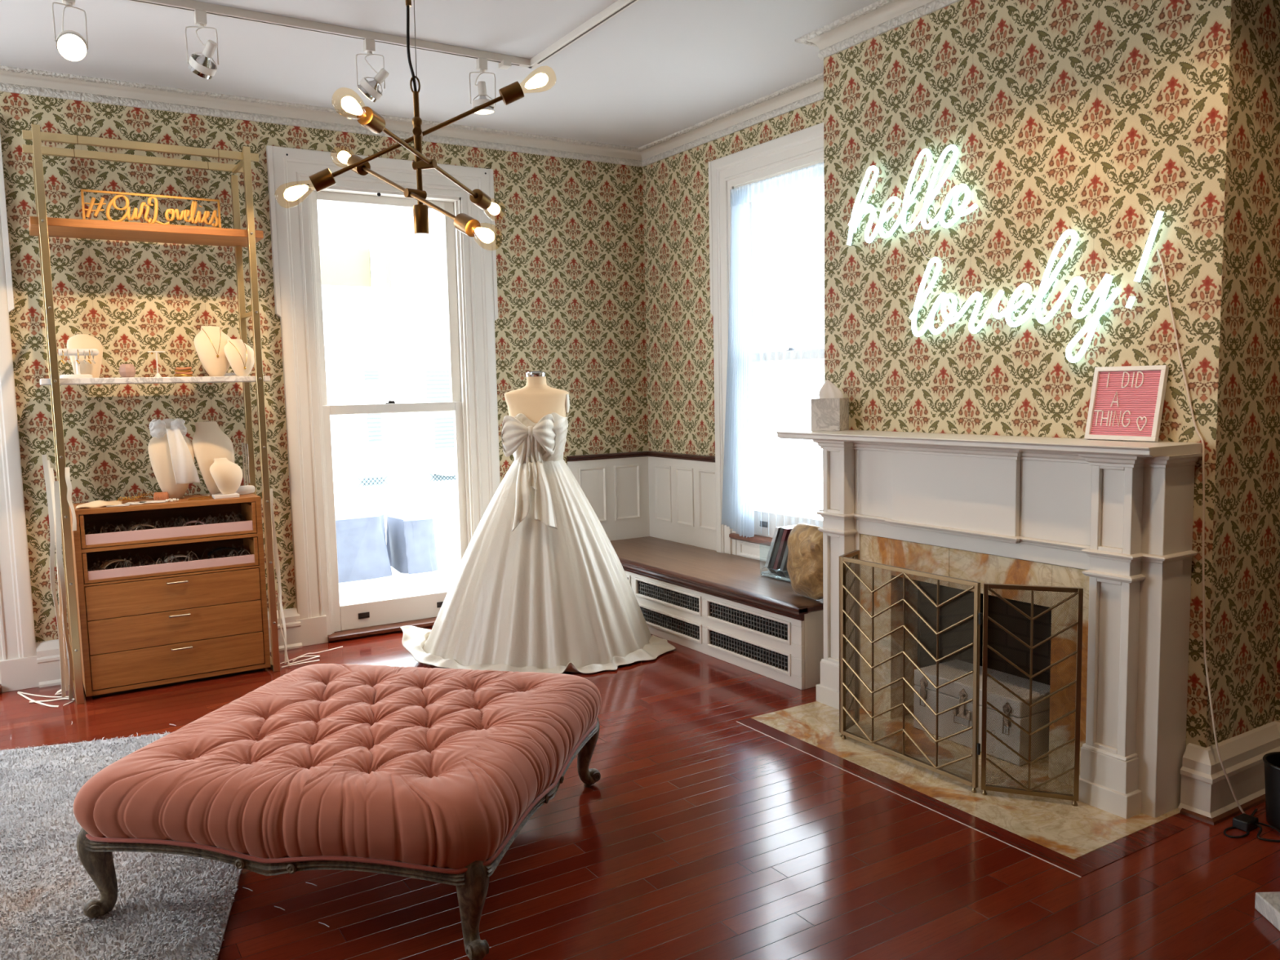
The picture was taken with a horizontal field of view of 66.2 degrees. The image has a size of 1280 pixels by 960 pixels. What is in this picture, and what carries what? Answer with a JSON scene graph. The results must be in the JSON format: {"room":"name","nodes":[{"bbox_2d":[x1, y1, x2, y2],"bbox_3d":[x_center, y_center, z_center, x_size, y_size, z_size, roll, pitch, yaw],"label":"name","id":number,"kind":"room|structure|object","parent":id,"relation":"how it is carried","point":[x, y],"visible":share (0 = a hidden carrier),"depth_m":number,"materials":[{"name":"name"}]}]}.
{"room":"clothing store","nodes":[
{"label":"clothing store","id":0,"kind":"room"},
{"bbox_2d":[0,91,648,642],"bbox_3d":[-2.672,-0.533,5.470,6.300,3.135,0.200,-5,6,-32],"label":"wall","id":1,"kind":"structure","parent":0,"point":[570,232],"depth_m":5.47,"materials":[{"name":"paper"}]},
{"bbox_2d":[0,133,40,693],"bbox_3d":[-3.795,-0.323,4.741,1.382,2.902,0.270,-5,6,-32],"label":"window","id":2,"kind":"structure","parent":1,"relation":"in","point":[19,670],"depth_m":5.04,"materials":[{"name":"beige paint"}]},
{"bbox_2d":[35,607,302,687],"bbox_3d":[-2.588,0.922,5.490,1.335,0.230,0.058,-5,6,-32],"label":"baseboard","id":3,"kind":"structure","parent":1,"relation":"attached to","point":[49,664],"depth_m":5.18,"materials":[{"name":"beige paint"}]},
{"bbox_2d":[266,145,500,646],"bbox_3d":[-1.545,-0.504,6.139,1.382,2.902,0.270,-5,6,-32],"label":"window","id":4,"kind":"structure","parent":1,"relation":"in","point":[470,263],"depth_m":5.95,"materials":[{"name":"beige paint"}]},
{"bbox_2d":[0,0,879,147],"bbox_3d":[-0.287,-1.845,1.652,6.500,0.100,9.000,-5,6,-32],"label":"ceiling","id":5,"kind":"structure","parent":0,"point":[655,70],"depth_m":4.77,"materials":[{"name":"white paint"}]},
{"bbox_2d":[127,0,639,69],"bbox_3d":[-1.203,-1.796,2.170,4.087,0.056,4.040,-5,6,-32],"label":"track","id":6,"kind":"object","parent":5,"relation":"attached to","point":[504,61],"visible":1,"depth_m":4.41,"materials":[{"name":"white metal"}]},
{"bbox_2d":[52,0,88,61],"bbox_3d":[-2.251,-1.793,3.890,0.111,0.274,0.154,-3,6,-17],"label":"track light","id":7,"kind":"object","parent":6,"relation":"hanging from","point":[72,47],"visible":1,"depth_m":3.85,"materials":[{"name":"beige paint"}]},
{"bbox_2d":[185,9,218,79],"bbox_3d":[-1.831,-1.824,4.116,0.144,0.274,0.110,4,7,41],"label":"track light","id":8,"kind":"object","parent":6,"relation":"hanging from","point":[202,66],"visible":1,"depth_m":4.10,"materials":[{"name":"beige paint"}]},
{"bbox_2d":[355,38,389,102],"bbox_3d":[-1.230,-1.873,4.500,0.132,0.274,0.127,-5,6,-32],"label":"track light","id":9,"kind":"object","parent":6,"relation":"hanging from","point":[370,89],"visible":1,"depth_m":4.48,"materials":[{"name":"beige paint"}]},
{"bbox_2d":[469,57,496,114],"bbox_3d":[-0.767,-1.920,4.789,0.108,0.256,0.109,4,8,44],"label":"track light","id":10,"kind":"object","parent":6,"relation":"hanging from","point":[482,63],"visible":0.91,"depth_m":4.77,"materials":[{"name":"silver paint"}]},
{"bbox_2d":[284,0,547,243],"bbox_3d":[-0.591,-1.229,2.622,0.713,1.296,0.752,-5,6,-32],"label":"chandelier","id":11,"kind":"object","parent":5,"relation":"hanging from","point":[366,117],"visible":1,"depth_m":2.64,"materials":[{"name":"gold metal"}]},
{"bbox_2d":[308,168,336,191],"bbox_3d":[-0.857,-0.810,2.652,0.069,0.064,0.045,-2,6,-10],"label":"socket","id":12,"kind":"object","parent":11,"relation":"attached to","point":[324,179],"depth_m":2.63,"materials":[{"name":"gold metal"}]},
{"bbox_2d":[346,155,370,175],"bbox_3d":[-0.805,-0.902,2.813,0.045,0.063,0.069,-7,8,-45],"label":"socket","id":13,"kind":"object","parent":11,"relation":"attached to","point":[361,170],"depth_m":2.80,"materials":[{"name":"gold metal"}]},
{"bbox_2d":[356,106,385,133],"bbox_3d":[-0.650,-0.870,2.375,0.045,0.053,0.062,1,6,18],"label":"socket","id":14,"kind":"object","parent":11,"relation":"attached to","point":[366,117],"depth_m":2.35,"materials":[{"name":"gold metal"}]},
{"bbox_2d":[453,213,480,236],"bbox_3d":[-0.435,-0.641,2.469,0.045,0.063,0.069,-7,8,-45],"label":"socket","id":15,"kind":"object","parent":11,"relation":"attached to","point":[464,223],"depth_m":2.45,"materials":[{"name":"gold metal"}]},
{"bbox_2d":[469,188,491,209],"bbox_3d":[-0.473,-0.833,2.914,0.045,0.053,0.062,1,6,18],"label":"socket","id":16,"kind":"object","parent":11,"relation":"attached to","point":[478,197],"depth_m":2.89,"materials":[{"name":"gold metal"}]},
{"bbox_2d":[498,80,524,105],"bbox_3d":[-0.355,-1.069,2.714,0.069,0.064,0.045,-2,6,-10],"label":"socket","id":17,"kind":"object","parent":11,"relation":"attached to","point":[513,92],"depth_m":2.70,"materials":[{"name":"gold metal"}]},
{"bbox_2d":[0,593,1279,959],"bbox_3d":[-0.219,1.375,1.960,6.500,0.100,9.000,-5,6,-32],"label":"floor","id":18,"kind":"structure","parent":0,"point":[702,833],"depth_m":3.02,"materials":[{"name":"brown wood"}]},
{"bbox_2d":[0,730,243,959],"bbox_3d":[-2.317,1.292,2.651,2.308,0.021,3.237,-3,6,-15],"label":"shag rug","id":19,"kind":"object","parent":18,"relation":"on","point":[167,906],"visible":0.58,"depth_m":3.00,"materials":[{"name":"grey fabric"}]},
{"bbox_2d":[22,124,279,704],"bbox_3d":[-2.506,-0.324,5.137,1.055,2.775,0.449,-5,6,-32],"label":"shelving unit","id":20,"kind":"object","parent":18,"relation":"on","point":[42,226],"visible":0.97,"depth_m":5.01,"materials":[{"name":"gold metal"}]},
{"bbox_2d":[41,454,66,697],"bbox_3d":[-2.884,0.479,4.833,0.035,1.210,0.020,-5,6,-32],"label":"ribbon","id":21,"kind":"object","parent":20,"relation":"hanging from","point":[44,456],"visible":1,"depth_m":4.82,"materials":[{"name":"beige fabric"}]},
{"bbox_2d":[47,460,68,690],"bbox_3d":[-2.889,0.480,4.874,0.027,1.160,0.020,-6,7,-42],"label":"ribbon","id":22,"kind":"object","parent":20,"relation":"hanging from","point":[48,461],"visible":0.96,"depth_m":4.87,"materials":[{"name":"beige fabric"}]},
{"bbox_2d":[50,467,69,684],"bbox_3d":[-2.895,0.487,4.905,0.013,1.100,0.023,3,7,35],"label":"ribbon","id":23,"kind":"object","parent":20,"relation":"hanging from","point":[51,468],"visible":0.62,"depth_m":4.93,"materials":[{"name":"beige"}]},
{"bbox_2d":[53,480,73,699],"bbox_3d":[-2.843,0.548,4.841,0.018,1.090,0.035,4,7,42],"label":"ribbon","id":24,"kind":"object","parent":20,"relation":"hanging from","point":[56,486],"visible":0.98,"depth_m":4.83,"materials":[{"name":"beige fabric"}]},
{"bbox_2d":[65,466,76,531],"bbox_3d":[-2.754,0.092,4.751,0.022,0.310,0.034,3,7,36],"label":"ribbon","id":25,"kind":"object","parent":20,"relation":"hanging from","point":[67,468],"visible":1,"depth_m":4.75,"materials":[{"name":"beige fabric"}]},
{"bbox_2d":[57,348,98,377],"bbox_3d":[-2.789,-0.579,4.884,0.179,0.147,0.086,-5,6,-32],"label":"jewelry stand","id":26,"kind":"object","parent":20,"relation":"on","point":[71,352],"visible":0.81,"depth_m":4.87,"materials":[{"name":"white"}]},
{"bbox_2d":[66,333,102,377],"bbox_3d":[-2.819,-0.627,4.988,0.084,0.225,0.165,4,8,43],"label":"jewelry stand","id":27,"kind":"object","parent":20,"relation":"on","point":[78,340],"visible":0.7,"depth_m":4.96,"materials":[{"name":"beige fabric"}]},
{"bbox_2d":[119,364,136,377],"bbox_3d":[-2.610,-0.555,4.999,0.078,0.070,0.074,-5,6,-32],"label":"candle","id":28,"kind":"object","parent":20,"relation":"on","point":[125,370],"visible":0.88,"depth_m":4.97,"materials":[{"name":"pink wax"}]},
{"bbox_2d":[80,189,221,227],"bbox_3d":[-2.453,-1.360,4.949,0.630,0.154,0.008,-5,6,-32],"label":"sign","id":29,"kind":"object","parent":20,"relation":"on","point":[185,213],"visible":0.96,"depth_m":4.94,"materials":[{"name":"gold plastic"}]},
{"bbox_2d":[147,351,164,377],"bbox_3d":[-2.493,-0.597,5.069,0.080,0.135,0.036,-5,6,-32],"label":"stand","id":30,"kind":"object","parent":20,"relation":"on","point":[157,375],"visible":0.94,"depth_m":5.07,"materials":[{"name":"white"}]},
{"bbox_2d":[194,325,231,376],"bbox_3d":[-2.280,-0.688,5.255,0.200,0.272,0.129,-6,7,-39],"label":"bust","id":31,"kind":"object","parent":20,"relation":"on","point":[210,342],"visible":0.92,"depth_m":5.22,"materials":[{"name":"beige fabric"}]},
{"bbox_2d":[223,338,254,376],"bbox_3d":[-2.146,-0.655,5.256,0.111,0.200,0.168,3,7,38],"label":"bust","id":32,"kind":"object","parent":20,"relation":"on","point":[240,356],"visible":0.94,"depth_m":5.23,"materials":[{"name":"beige fabric"}]},
{"bbox_2d":[241,442,249,485],"bbox_3d":[-2.189,-0.082,5.454,0.036,0.250,0.019,-5,6,-32],"label":"necklace","id":33,"kind":"object","parent":20,"relation":"hanging from","point":[242,442],"depth_m":5.45,"materials":[{"name":"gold metal"}]},
{"bbox_2d":[270,499,286,663],"bbox_3d":[-1.992,0.552,5.397,0.054,0.940,0.017,-5,6,-32],"label":"ribbon","id":34,"kind":"object","parent":20,"relation":"hanging from","point":[272,512],"visible":0.87,"depth_m":5.39,"materials":[{"name":"beige fabric"}]},
{"bbox_2d":[277,592,289,666],"bbox_3d":[-1.952,0.820,5.373,0.047,0.410,0.017,-5,6,-32],"label":"ribbon","id":35,"kind":"object","parent":20,"relation":"hanging from","point":[278,610],"visible":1,"depth_m":5.36,"materials":[{"name":"beige fabric"}]},
{"bbox_2d":[69,493,271,697],"bbox_3d":[-2.480,0.583,5.209,0.878,0.955,0.402,-5,6,-32],"label":"chest","id":36,"kind":"object","parent":18,"relation":"on","point":[146,626],"visible":0.97,"depth_m":5.09,"materials":[{"name":"brown wood"}]},
{"bbox_2d":[75,500,122,508],"bbox_3d":[-2.742,0.117,4.983,0.221,0.028,0.201,-5,6,-32],"label":"pouch","id":37,"kind":"object","parent":36,"relation":"on","point":[96,504],"visible":0.99,"depth_m":4.93,"materials":[{"name":"beige fabric"}]},
{"bbox_2d":[153,491,168,500],"bbox_3d":[-2.511,0.087,5.149,0.068,0.049,0.049,-3,6,-14],"label":"spool","id":38,"kind":"object","parent":36,"relation":"on","point":[157,495],"visible":0.94,"depth_m":5.13,"materials":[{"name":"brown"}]},
{"bbox_2d":[84,511,244,534],"bbox_3d":[-2.476,0.240,5.147,0.816,0.079,0.271,-5,6,-32],"label":"heap","id":39,"kind":"object","parent":36,"relation":"in","point":[237,518],"visible":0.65,"depth_m":5.16,"materials":[{"name":"silver metal"}]},
{"bbox_2d":[87,543,250,572],"bbox_3d":[-2.461,0.413,5.170,0.818,0.080,0.245,-5,6,-32],"label":"heap","id":40,"kind":"object","parent":36,"relation":"in","point":[113,566],"visible":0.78,"depth_m":5.16,"materials":[{"name":"silver metal"}]},
{"bbox_2d":[84,520,253,545],"bbox_3d":[-2.491,0.259,5.184,0.790,0.056,0.346,-5,6,-32],"label":"tray","id":41,"kind":"object","parent":36,"relation":"on","point":[193,532],"depth_m":5.08,"materials":[{"name":"pink"}]},
{"bbox_2d":[147,433,194,498],"bbox_3d":[-2.493,-0.097,5.226,0.225,0.395,0.130,-5,7,-37],"label":"bust","id":42,"kind":"object","parent":36,"relation":"on","point":[158,450],"visible":0.56,"depth_m":5.16,"materials":[{"name":"beige fabric"}]},
{"bbox_2d":[148,417,199,484],"bbox_3d":[-2.473,-0.155,5.207,0.216,0.344,0.216,-5,6,-32],"label":"bow","id":43,"kind":"object","parent":42,"relation":"attached to","point":[184,469],"visible":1,"depth_m":5.15,"materials":[{"name":"white fabric"}]},
{"bbox_2d":[87,554,254,580],"bbox_3d":[-2.487,0.437,5.201,0.790,0.048,0.346,-5,6,-32],"label":"tray","id":44,"kind":"object","parent":36,"relation":"on","point":[165,570],"depth_m":5.12,"materials":[{"name":"pink"}]},
{"bbox_2d":[191,421,234,496],"bbox_3d":[-2.336,-0.117,5.369,0.145,0.400,0.235,2,7,34],"label":"bust","id":45,"kind":"object","parent":36,"relation":"on","point":[210,442],"visible":0.66,"depth_m":5.31,"materials":[{"name":"beige fabric"}]},
{"bbox_2d":[211,493,239,498],"bbox_3d":[-2.212,0.085,5.242,0.125,0.018,0.090,-5,6,-32],"label":"box","id":46,"kind":"object","parent":36,"relation":"on","point":[233,495],"visible":1,"depth_m":5.21,"materials":[{"name":"white"}]},
{"bbox_2d":[209,457,242,494],"bbox_3d":[-2.223,-0.018,5.266,0.107,0.195,0.190,2,6,29],"label":"bust","id":47,"kind":"object","parent":46,"relation":"on","point":[227,475],"visible":0.99,"depth_m":5.23,"materials":[{"name":"beige fabric"}]},
{"bbox_2d":[235,484,255,494],"bbox_3d":[-2.180,0.055,5.390,0.048,0.048,0.124,3,7,39],"label":"roll","id":48,"kind":"object","parent":36,"relation":"on","point":[247,489],"visible":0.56,"depth_m":5.38,"materials":[{"name":"white fabric"}]},
{"bbox_2d":[270,488,287,660],"bbox_3d":[-2.012,0.530,5.466,0.045,0.970,0.018,-5,6,-32],"label":"ribbon","id":49,"kind":"object","parent":18,"relation":"on","point":[271,490],"visible":0.58,"depth_m":5.45,"materials":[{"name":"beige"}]},
{"bbox_2d":[73,663,601,959],"bbox_3d":[-0.880,0.993,3.259,1.287,0.442,1.287,0,6,12],"label":"ottoman","id":50,"kind":"object","parent":18,"relation":"on","point":[433,775],"visible":1,"depth_m":2.79,"materials":[{"name":"fabric"}]},
{"bbox_2d":[73,663,601,869],"bbox_3d":[-0.883,0.868,3.247,1.287,0.192,1.287,0,6,12],"label":"cushion","id":51,"kind":"object","parent":50,"relation":"on","point":[317,766],"depth_m":2.80,"materials":[{"name":"fabric"}]},
{"bbox_2d":[504,371,569,422],"bbox_3d":[-0.572,0.179,5.629,0.380,1.597,0.380,-5,6,-32],"label":"dress form","id":52,"kind":"object","parent":18,"relation":"on","point":[535,400],"visible":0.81,"depth_m":5.50,"materials":[{"name":"beige fabric"}]},
{"bbox_2d":[400,412,675,673],"bbox_3d":[-0.595,0.305,5.572,1.392,1.354,1.215,-5,6,-32],"label":"dress","id":53,"kind":"object","parent":52,"relation":"attached to","point":[540,584],"visible":1,"depth_m":5.35,"materials":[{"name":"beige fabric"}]},
{"bbox_2d":[526,434,537,490],"bbox_3d":[-0.588,-0.095,5.391,0.065,0.311,0.135,-2,5,-6],"label":"ribbon","id":54,"kind":"object","parent":53,"relation":"hanging from","point":[531,439],"depth_m":5.40,"materials":[{"name":"beige fabric"}]},
{"bbox_2d":[610,536,823,689],"bbox_3d":[0.420,0.721,5.955,0.696,0.415,2.413,-5,6,-32],"label":"window seat","id":55,"kind":"object","parent":18,"relation":"on","point":[695,578],"visible":0.67,"depth_m":5.40,"materials":[{"name":"beige paint"}]},
{"bbox_2d":[638,580,698,612],"bbox_3d":[0.171,0.681,5.793,0.009,0.107,0.689,-5,6,-32],"label":"grille","id":56,"kind":"object","parent":55,"relation":"attached to","point":[684,592],"depth_m":5.78,"materials":[{"name":"grey metal"}]},
{"bbox_2d":[640,607,699,639],"bbox_3d":[0.175,0.840,5.808,0.009,0.105,0.689,-5,6,-32],"label":"grille","id":57,"kind":"object","parent":55,"relation":"attached to","point":[660,628],"depth_m":5.77,"materials":[{"name":"grey metal"}]},
{"bbox_2d":[709,601,787,640],"bbox_3d":[0.571,0.734,5.157,0.009,0.107,0.696,-5,6,-32],"label":"grille","id":58,"kind":"object","parent":55,"relation":"attached to","point":[735,606],"depth_m":5.14,"materials":[{"name":"grey metal"}]},
{"bbox_2d":[710,630,787,670],"bbox_3d":[0.574,0.892,5.173,0.009,0.105,0.696,-5,6,-32],"label":"grille","id":59,"kind":"object","parent":55,"relation":"attached to","point":[750,640],"depth_m":5.16,"materials":[{"name":"grey metal"}]},
{"bbox_2d":[760,542,790,581],"bbox_3d":[0.845,0.425,5.481,0.194,0.244,0.322,-5,6,-32],"label":"holder","id":60,"kind":"object","parent":55,"relation":"on","point":[778,574],"visible":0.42,"depth_m":5.49,"materials":[{"name":"clear plastic"}]},
{"bbox_2d":[764,524,795,567],"bbox_3d":[0.805,0.373,5.537,0.166,0.239,0.126,-5,6,-32],"label":"magazine","id":61,"kind":"object","parent":60,"relation":"in","point":[777,530],"visible":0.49,"depth_m":5.48,"materials":[{"name":"white paper"}]},
{"bbox_2d":[769,526,794,568],"bbox_3d":[0.829,0.376,5.499,0.166,0.239,0.126,-5,6,-32],"label":"magazine","id":62,"kind":"object","parent":60,"relation":"in","point":[781,531],"visible":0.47,"depth_m":5.45,"materials":[{"name":"black paper"}]},
{"bbox_2d":[773,527,793,569],"bbox_3d":[0.845,0.378,5.473,0.166,0.239,0.126,-5,6,-32],"label":"magazine","id":63,"kind":"object","parent":60,"relation":"in","point":[786,533],"visible":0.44,"depth_m":5.43,"materials":[{"name":"red paper"}]},
{"bbox_2d":[779,529,791,571],"bbox_3d":[0.875,0.382,5.427,0.166,0.239,0.126,-5,6,-32],"label":"magazine","id":64,"kind":"object","parent":60,"relation":"on","point":[784,564],"visible":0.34,"depth_m":5.41,"materials":[{"name":"grey paper"}]},
{"bbox_2d":[786,523,822,599],"bbox_3d":[0.854,0.409,4.951,0.160,0.374,0.320,-4,6,-28],"label":"cushion","id":65,"kind":"object","parent":55,"relation":"on","point":[805,541],"visible":0.72,"depth_m":4.88,"materials":[{"name":"gold fabric"}]},
{"bbox_2d":[737,717,1184,877],"bbox_3d":[1.119,1.117,3.820,0.560,0.002,1.691,-5,6,-32],"label":"trim","id":66,"kind":"structure","parent":18,"relation":"on","point":[1086,864],"depth_m":3.27,"materials":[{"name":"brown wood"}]},
{"bbox_2d":[751,701,1180,859],"bbox_3d":[1.275,1.106,3.963,0.822,0.014,1.613,-5,6,-32],"label":"hearth","id":67,"kind":"object","parent":18,"relation":"on","point":[1073,832],"visible":0.55,"depth_m":3.62,"materials":[{"name":"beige stone"}]},
{"bbox_2d":[839,550,1083,806],"bbox_3d":[1.165,0.728,3.792,0.221,0.775,1.052,-5,6,-32],"label":"fire screen","id":68,"kind":"object","parent":67,"relation":"on","point":[977,615],"visible":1,"depth_m":3.60,"materials":[{"name":"brown metal"}]},
{"bbox_2d":[913,659,1049,765],"bbox_3d":[1.433,0.953,4.083,0.287,0.258,0.537,-5,6,-32],"label":"trunk","id":69,"kind":"object","parent":67,"relation":"on","point":[1001,673],"visible":0.48,"depth_m":3.98,"materials":[{"name":"white"}]},
{"bbox_2d":[776,429,1202,818],"bbox_3d":[1.445,0.442,4.141,0.695,1.271,1.846,-5,6,-32],"label":"fireplace mantel","id":70,"kind":"object","parent":67,"relation":"on","point":[1111,520],"visible":0.91,"depth_m":3.60,"materials":[{"name":"beige paint"}]},
{"bbox_2d":[811,379,848,431],"bbox_3d":[0.903,-0.356,4.664,0.139,0.240,0.139,2,6,29],"label":"tissue box","id":71,"kind":"object","parent":70,"relation":"on","point":[830,411],"visible":1,"depth_m":4.62,"materials":[{"name":"grey stone"}]},
{"bbox_2d":[776,429,1201,457],"bbox_3d":[1.267,-0.161,3.986,0.312,0.033,1.835,-5,6,-32],"label":"shelf","id":72,"kind":"object","parent":70,"relation":"attached to","point":[1042,446],"depth_m":3.68,"materials":[{"name":"beige paint"}]},
{"bbox_2d":[1084,364,1168,442],"bbox_3d":[1.720,-0.271,3.477,0.074,0.263,0.265,-5,6,-32],"label":"letter board","id":73,"kind":"object","parent":70,"relation":"on","point":[1126,403],"visible":1,"depth_m":3.47,"materials":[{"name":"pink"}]},
{"bbox_2d":[1223,808,1279,842],"bbox_3d":[2.014,1.134,3.275,0.188,0.034,0.248,0,6,9],"label":"power adapter","id":74,"kind":"object","parent":18,"relation":"on","point":[1244,822],"visible":1,"depth_m":3.23,"materials":[{"name":"black plastic"}]},
{"bbox_2d":[1254,891,1279,930],"bbox_3d":[1.907,0.648,2.511,0.423,1.149,0.399,-1,5,0],"label":"display stand","id":75,"kind":"object","parent":18,"relation":"on","point":[1268,904],"visible":1,"depth_m":2.71,"materials":[{"name":"white stone"}]},
{"bbox_2d":[1262,751,1279,830],"bbox_3d":[2.182,1.041,3.257,0.205,0.214,0.205,-5,6,-32],"label":"waste bin","id":76,"kind":"object","parent":18,"relation":"on","point":[1272,760],"visible":1,"depth_m":3.25,"materials":[{"name":"black plastic"}]},
{"bbox_2d":[642,99,1279,722],"bbox_3d":[2.363,-0.457,3.549,0.200,3.135,8.800,-5,6,-32],"label":"wall","id":77,"kind":"structure","parent":0,"point":[679,320],"depth_m":6.59,"materials":[{"name":"paper"}]},
{"bbox_2d":[566,450,716,551],"bbox_3d":[0.010,0.151,6.590,0.668,0.621,0.850,-5,6,-32],"label":"wainscoting","id":78,"kind":"structure","parent":77,"relation":"attached to","point":[664,495],"depth_m":6.89,"materials":[{"name":"beige paint"}]},
{"bbox_2d":[708,122,824,561],"bbox_3d":[0.915,-0.731,5.796,0.250,2.489,1.382,-5,6,-32],"label":"window","id":79,"kind":"structure","parent":77,"relation":"in","point":[804,148],"depth_m":6.14,"materials":[{"name":"beige paint"}]},
{"bbox_2d":[720,161,823,537],"bbox_3d":[0.795,-0.683,5.789,0.048,2.165,1.080,-5,6,-32],"label":"sheer curtain","id":80,"kind":"object","parent":79,"relation":"hanging from","point":[738,494],"visible":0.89,"depth_m":6.04,"materials":[{"name":"white fabric"}]},
{"bbox_2d":[823,0,1231,749],"bbox_3d":[1.430,-0.484,4.038,0.060,3.135,1.881,-5,6,-32],"label":"wall","id":81,"kind":"structure","parent":0,"point":[1092,118],"depth_m":3.77,"materials":[{"name":"paper"}]},
{"bbox_2d":[0,0,960,167],"bbox_3d":[-0.285,-1.745,1.662,6.100,0.101,8.600,-5,6,-32],"label":"trim","id":82,"kind":"structure","parent":81,"relation":"attached to","point":[877,18],"depth_m":5.49,"materials":[{"name":"paint"}]},
{"bbox_2d":[846,144,977,246],"bbox_3d":[1.169,-1.235,4.260,0.046,0.358,0.741,-5,6,-32],"label":"sign","id":83,"kind":"object","parent":81,"relation":"attached to","point":[857,213],"visible":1,"depth_m":4.20,"materials":[{"name":"white glass"}]},
{"bbox_2d":[909,210,1164,362],"bbox_3d":[1.486,-0.700,3.819,0.046,0.509,1.128,-5,6,-32],"label":"sign","id":84,"kind":"object","parent":81,"relation":"attached to","point":[1104,286],"visible":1,"depth_m":3.71,"materials":[{"name":"white glass"}]},
{"bbox_2d":[1156,248,1245,813],"bbox_3d":[1.881,0.179,3.308,0.097,1.927,0.339,-7,8,-44],"label":"cable","id":85,"kind":"object","parent":81,"relation":"attached to","point":[1157,250],"visible":0.95,"depth_m":3.30,"materials":[{"name":"beige plastic"}]},
{"bbox_2d":[1205,0,1279,747],"bbox_3d":[2.085,-0.434,3.374,0.460,3.135,0.060,-5,6,-32],"label":"wall","id":86,"kind":"structure","parent":0,"point":[1245,593],"depth_m":3.34,"materials":[{"name":"paper"}]},
{"bbox_2d":[1179,793,1265,825],"bbox_3d":[2.111,1.123,3.465,0.533,0.016,0.114,-5,6,-32],"label":"trim","id":87,"kind":"structure","parent":86,"relation":"attached to","point":[1260,799],"depth_m":3.35,"materials":[{"name":"brown wood"}]},
{"bbox_2d":[1177,720,1279,817],"bbox_3d":[0.886,1.356,0.180,6.100,0.230,4.424,-5,6,-32],"label":"baseboard","id":88,"kind":"structure","parent":86,"relation":"attached to","point":[1205,790],"depth_m":3.38,"materials":[{"name":"beige paint"}]},
{"label":"outside","id":89,"kind":"structure","parent":0,"visible":0},
{"bbox_2d":[384,419,822,552],"bbox_3d":[0.090,1.142,7.225,60.000,0.050,60.000,-5,6,-32],"label":"ground","id":90,"kind":"structure","parent":89,"point":[797,489],"depth_m":17.64,"materials":[{"name":"white"}]},
{"bbox_2d":[338,551,459,604],"bbox_3d":[-3.327,0.998,6.913,6.300,0.080,2.680,-5,6,-32],"label":"porch","id":91,"kind":"object","parent":90,"relation":"on","point":[398,584],"visible":0.02,"depth_m":7.86,"materials":[{"name":"white paint"}]},
{"bbox_2d":[334,509,391,582],"bbox_3d":[-2.592,0.556,8.274,0.869,0.510,0.700,-5,6,-32],"label":"furniture cover","id":92,"kind":"object","parent":91,"relation":"on","point":[361,536],"visible":0.5,"depth_m":8.09,"materials":[{"name":"fabric"}]},
{"bbox_2d":[386,512,438,574],"bbox_3d":[-2.005,0.544,8.582,0.315,0.450,0.600,-5,6,-32],"label":"furniture cover","id":93,"kind":"object","parent":91,"relation":"on","point":[411,544],"visible":0.98,"depth_m":8.37,"materials":[{"name":"fabric"}]},
{"bbox_2d":[317,196,772,524],"bbox_3d":[-4.196,-2.659,14.578,13.000,6.300,4.500,-5,6,-32],"label":"sky","id":94,"kind":"structure","parent":90,"relation":"on","point":[394,348],"depth_m":13.23,"materials":[{"name":"white paint"}]},
{"bbox_2d":[364,370,379,379],"bbox_3d":[-3.564,-1.393,13.052,0.190,0.123,0.035,-5,6,-32],"label":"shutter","id":95,"kind":"object","parent":94,"relation":"hanging from","point":[368,375],"depth_m":13.05,"materials":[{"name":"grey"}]},
{"bbox_2d":[357,475,388,487],"bbox_3d":[-3.576,0.016,13.151,0.412,0.130,0.014,-5,6,-32],"label":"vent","id":96,"kind":"object","parent":94,"relation":"attached to","point":[363,481],"depth_m":13.17,"materials":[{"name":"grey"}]},
{"bbox_2d":[367,413,382,441],"bbox_3d":[-3.546,-0.706,13.120,0.180,0.381,0.035,-5,6,-32],"label":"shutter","id":97,"kind":"object","parent":94,"relation":"hanging from","point":[374,420],"depth_m":13.12,"materials":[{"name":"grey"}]},
{"bbox_2d":[426,370,450,402],"bbox_3d":[-2.687,-1.239,13.615,0.550,0.552,0.035,-5,6,-32],"label":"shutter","id":98,"kind":"object","parent":94,"relation":"hanging from","point":[437,382],"depth_m":13.55,"materials":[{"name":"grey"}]},
{"bbox_2d":[429,472,456,481],"bbox_3d":[-2.663,-0.058,13.719,0.588,0.130,0.014,-5,6,-32],"label":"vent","id":99,"kind":"object","parent":94,"relation":"attached to","point":[433,477],"depth_m":13.66,"materials":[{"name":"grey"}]},
{"bbox_2d":[434,417,454,448],"bbox_3d":[-2.636,-0.661,13.695,0.460,0.424,0.035,-5,6,-32],"label":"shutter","id":100,"kind":"object","parent":94,"relation":"hanging from","point":[444,437],"depth_m":13.65,"materials":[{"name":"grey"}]},
{"bbox_2d":[802,343,824,477],"bbox_3d":[8.421,-1.312,13.439,3.600,3.300,14.400,-5,6,-32],"label":"house","id":101,"kind":"structure","parent":90,"relation":"on","point":[823,345],"depth_m":18.51,"materials":[{"name":"white paint"}]},
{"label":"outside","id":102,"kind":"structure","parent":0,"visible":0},
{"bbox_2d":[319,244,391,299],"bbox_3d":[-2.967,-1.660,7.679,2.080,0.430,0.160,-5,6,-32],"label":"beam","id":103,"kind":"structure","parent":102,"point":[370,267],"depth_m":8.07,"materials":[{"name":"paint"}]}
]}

